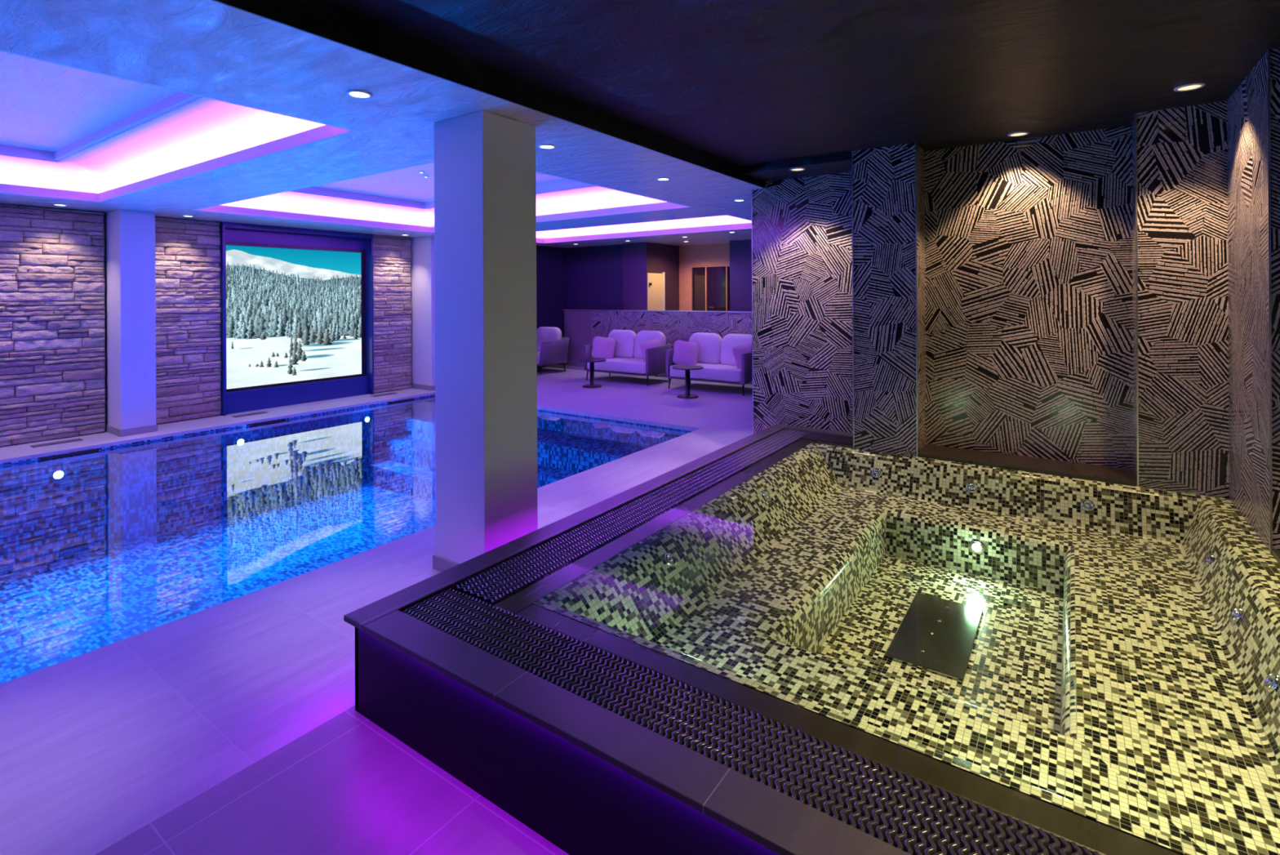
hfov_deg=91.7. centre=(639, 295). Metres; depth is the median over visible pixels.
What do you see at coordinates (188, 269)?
wall panel
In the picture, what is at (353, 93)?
recessed light
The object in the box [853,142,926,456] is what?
wall
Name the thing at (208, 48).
ceiling
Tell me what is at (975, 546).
lamp
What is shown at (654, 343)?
armrest
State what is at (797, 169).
recessed light
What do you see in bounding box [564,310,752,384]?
wall
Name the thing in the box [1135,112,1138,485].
trim
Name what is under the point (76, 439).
floor vent
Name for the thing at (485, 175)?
pillar
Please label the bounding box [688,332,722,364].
cushion
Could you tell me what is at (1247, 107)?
wall
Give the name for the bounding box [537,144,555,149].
recessed light
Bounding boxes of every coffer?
[0,49,357,202]
[191,161,692,232]
[536,214,751,243]
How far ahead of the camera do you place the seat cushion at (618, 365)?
10.93 m
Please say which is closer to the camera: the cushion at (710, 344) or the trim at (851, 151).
the trim at (851, 151)
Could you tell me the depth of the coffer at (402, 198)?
7.96 m
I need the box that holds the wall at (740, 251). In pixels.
[729,239,751,311]
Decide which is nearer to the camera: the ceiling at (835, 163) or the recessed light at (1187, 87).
the recessed light at (1187, 87)
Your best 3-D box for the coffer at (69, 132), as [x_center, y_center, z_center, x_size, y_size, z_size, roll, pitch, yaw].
[-4.613,-1.172,3.683,5.070,0.410,3.690,0,0,35]
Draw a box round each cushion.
[536,326,561,351]
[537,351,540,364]
[586,356,645,373]
[591,336,615,358]
[608,329,635,358]
[633,330,666,359]
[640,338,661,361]
[669,363,741,382]
[672,340,698,364]
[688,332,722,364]
[720,333,751,365]
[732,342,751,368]
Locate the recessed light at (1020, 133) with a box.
[1007,131,1029,137]
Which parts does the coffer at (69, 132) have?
ceiling panel, moulding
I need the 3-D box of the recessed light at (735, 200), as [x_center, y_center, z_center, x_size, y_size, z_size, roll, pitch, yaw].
[1.038,-0.992,6.496,0.118,0.006,0.118,0,0,35]
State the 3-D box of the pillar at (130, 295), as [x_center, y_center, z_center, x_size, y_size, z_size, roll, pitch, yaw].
[-5.960,0.310,7.245,0.624,2.540,0.349,0,0,35]
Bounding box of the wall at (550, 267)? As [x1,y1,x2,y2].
[536,245,564,368]
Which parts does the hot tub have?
panel, overflow grate, overflow grate, overflow grate, suction plate, drain plate, suction plate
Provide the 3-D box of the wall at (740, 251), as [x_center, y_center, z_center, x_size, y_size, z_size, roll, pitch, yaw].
[3.792,0.221,11.370,4.350,2.620,0.800,0,0,35]
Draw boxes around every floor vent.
[30,438,83,447]
[231,411,267,417]
[371,392,397,396]
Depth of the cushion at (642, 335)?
11.27 m
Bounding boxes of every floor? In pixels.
[0,367,752,854]
[94,705,568,854]
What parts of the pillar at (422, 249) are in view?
skirting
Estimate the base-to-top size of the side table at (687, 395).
0.460 m
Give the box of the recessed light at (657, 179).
[656,177,670,180]
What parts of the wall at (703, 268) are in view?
glass panel, glass frame, glass door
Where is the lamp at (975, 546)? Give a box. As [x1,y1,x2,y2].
[968,539,985,554]
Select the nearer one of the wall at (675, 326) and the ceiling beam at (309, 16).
the ceiling beam at (309, 16)
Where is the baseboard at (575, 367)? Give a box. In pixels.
[546,364,586,370]
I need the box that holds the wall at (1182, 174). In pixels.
[1131,101,1228,498]
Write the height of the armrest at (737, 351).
0.432 m
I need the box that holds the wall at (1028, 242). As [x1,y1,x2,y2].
[924,125,1133,469]
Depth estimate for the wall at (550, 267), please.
13.59 m
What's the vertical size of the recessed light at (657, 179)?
0.006 m
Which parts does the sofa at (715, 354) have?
arm and shell, frame, leg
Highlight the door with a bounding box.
[647,271,665,310]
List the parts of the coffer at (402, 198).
moulding, ceiling panel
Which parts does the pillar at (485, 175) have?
skirting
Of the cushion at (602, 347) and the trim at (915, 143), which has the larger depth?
the cushion at (602, 347)
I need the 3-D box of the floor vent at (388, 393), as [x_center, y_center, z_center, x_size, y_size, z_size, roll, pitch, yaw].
[-4.034,1.566,9.798,0.116,0.006,0.400,0,0,35]
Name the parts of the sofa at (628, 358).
frame, arm and shell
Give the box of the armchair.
[536,326,568,374]
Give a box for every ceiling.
[0,0,763,248]
[311,0,1279,166]
[742,151,851,182]
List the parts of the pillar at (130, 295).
skirting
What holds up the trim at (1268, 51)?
attached to the wall at (1247, 107)
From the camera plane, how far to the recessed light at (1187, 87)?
3.36 m
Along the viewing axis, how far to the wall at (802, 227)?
5.58 m
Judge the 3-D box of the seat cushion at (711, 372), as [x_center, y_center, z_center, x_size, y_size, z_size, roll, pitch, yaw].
[1.215,1.244,10.168,1.310,0.193,0.742,0,0,35]
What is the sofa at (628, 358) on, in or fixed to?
on the floor at (98, 745)
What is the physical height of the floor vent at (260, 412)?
0.006 m
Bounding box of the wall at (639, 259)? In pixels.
[622,242,679,310]
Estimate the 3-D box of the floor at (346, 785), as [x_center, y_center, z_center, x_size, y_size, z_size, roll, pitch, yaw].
[-0.620,1.553,-0.343,3.840,0.001,3.920,0,0,35]
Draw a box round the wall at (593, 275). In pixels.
[564,244,622,310]
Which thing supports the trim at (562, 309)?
on the wall at (675, 326)
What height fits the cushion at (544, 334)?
0.540 m
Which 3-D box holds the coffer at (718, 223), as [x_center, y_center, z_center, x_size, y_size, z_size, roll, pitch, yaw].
[-0.368,-1.193,9.731,5.000,0.410,1.970,0,0,35]
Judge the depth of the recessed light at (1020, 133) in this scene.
4.33 m
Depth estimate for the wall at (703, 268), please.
13.20 m
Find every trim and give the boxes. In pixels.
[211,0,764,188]
[562,309,751,312]
[751,189,753,434]
[851,151,854,448]
[915,142,917,456]
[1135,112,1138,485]
[1266,48,1272,552]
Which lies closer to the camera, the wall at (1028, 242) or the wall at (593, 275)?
the wall at (1028, 242)
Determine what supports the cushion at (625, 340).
on the sofa at (628, 358)
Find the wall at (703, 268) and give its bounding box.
[679,243,729,311]
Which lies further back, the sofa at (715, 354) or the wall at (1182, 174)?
the sofa at (715, 354)
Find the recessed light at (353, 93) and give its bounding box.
[346,89,372,98]
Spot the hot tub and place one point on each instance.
(1087, 655)
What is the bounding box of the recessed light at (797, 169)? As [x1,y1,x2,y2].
[790,167,805,171]
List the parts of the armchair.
frame, arm and shell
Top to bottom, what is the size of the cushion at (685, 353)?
0.427 m
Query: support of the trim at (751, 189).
attached to the wall at (802, 227)
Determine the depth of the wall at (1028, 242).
4.47 m
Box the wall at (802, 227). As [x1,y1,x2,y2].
[752,172,853,433]
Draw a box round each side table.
[577,358,605,387]
[671,364,703,399]
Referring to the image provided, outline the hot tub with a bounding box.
[343,423,1279,854]
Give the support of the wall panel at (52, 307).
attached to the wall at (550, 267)
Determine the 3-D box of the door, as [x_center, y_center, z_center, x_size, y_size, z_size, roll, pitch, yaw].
[0.344,0.533,12.768,0.050,2.030,0.620,0,0,35]
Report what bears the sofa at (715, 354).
on the floor at (98, 745)
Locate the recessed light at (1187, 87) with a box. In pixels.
[1173,83,1204,91]
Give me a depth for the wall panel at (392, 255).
10.19 m
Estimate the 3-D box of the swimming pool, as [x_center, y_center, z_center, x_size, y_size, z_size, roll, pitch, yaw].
[-3.736,2.146,5.118,4.915,1.085,8.530,0,0,35]
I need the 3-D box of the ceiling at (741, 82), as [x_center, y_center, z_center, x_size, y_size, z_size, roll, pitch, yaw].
[0.604,-1.138,1.403,4.100,0.040,8.200,0,0,35]
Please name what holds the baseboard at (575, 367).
attached to the wall at (675, 326)
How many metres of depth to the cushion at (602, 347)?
11.37 m
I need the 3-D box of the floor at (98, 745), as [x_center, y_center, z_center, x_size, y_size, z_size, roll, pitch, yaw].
[-1.361,1.579,7.283,8.160,0.045,15.600,0,0,35]
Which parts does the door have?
frame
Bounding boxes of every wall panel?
[0,203,105,447]
[155,216,221,424]
[373,235,412,393]
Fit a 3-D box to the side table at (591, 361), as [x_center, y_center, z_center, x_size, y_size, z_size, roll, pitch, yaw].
[-0.814,1.324,10.543,0.480,0.460,0.480,0,0,35]
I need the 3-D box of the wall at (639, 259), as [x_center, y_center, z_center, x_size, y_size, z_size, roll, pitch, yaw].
[0.334,0.238,13.316,0.590,2.620,1.550,0,0,35]
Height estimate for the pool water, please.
0.001 m
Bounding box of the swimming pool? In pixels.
[0,394,692,684]
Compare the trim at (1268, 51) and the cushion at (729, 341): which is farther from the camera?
the cushion at (729, 341)
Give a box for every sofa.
[583,329,671,386]
[666,332,752,395]
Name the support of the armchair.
on the floor at (98, 745)
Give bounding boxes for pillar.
[103,208,158,436]
[410,235,435,390]
[432,110,537,571]
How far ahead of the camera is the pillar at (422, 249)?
10.36 m
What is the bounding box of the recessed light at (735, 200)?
[733,199,745,201]
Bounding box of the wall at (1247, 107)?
[1226,48,1279,551]

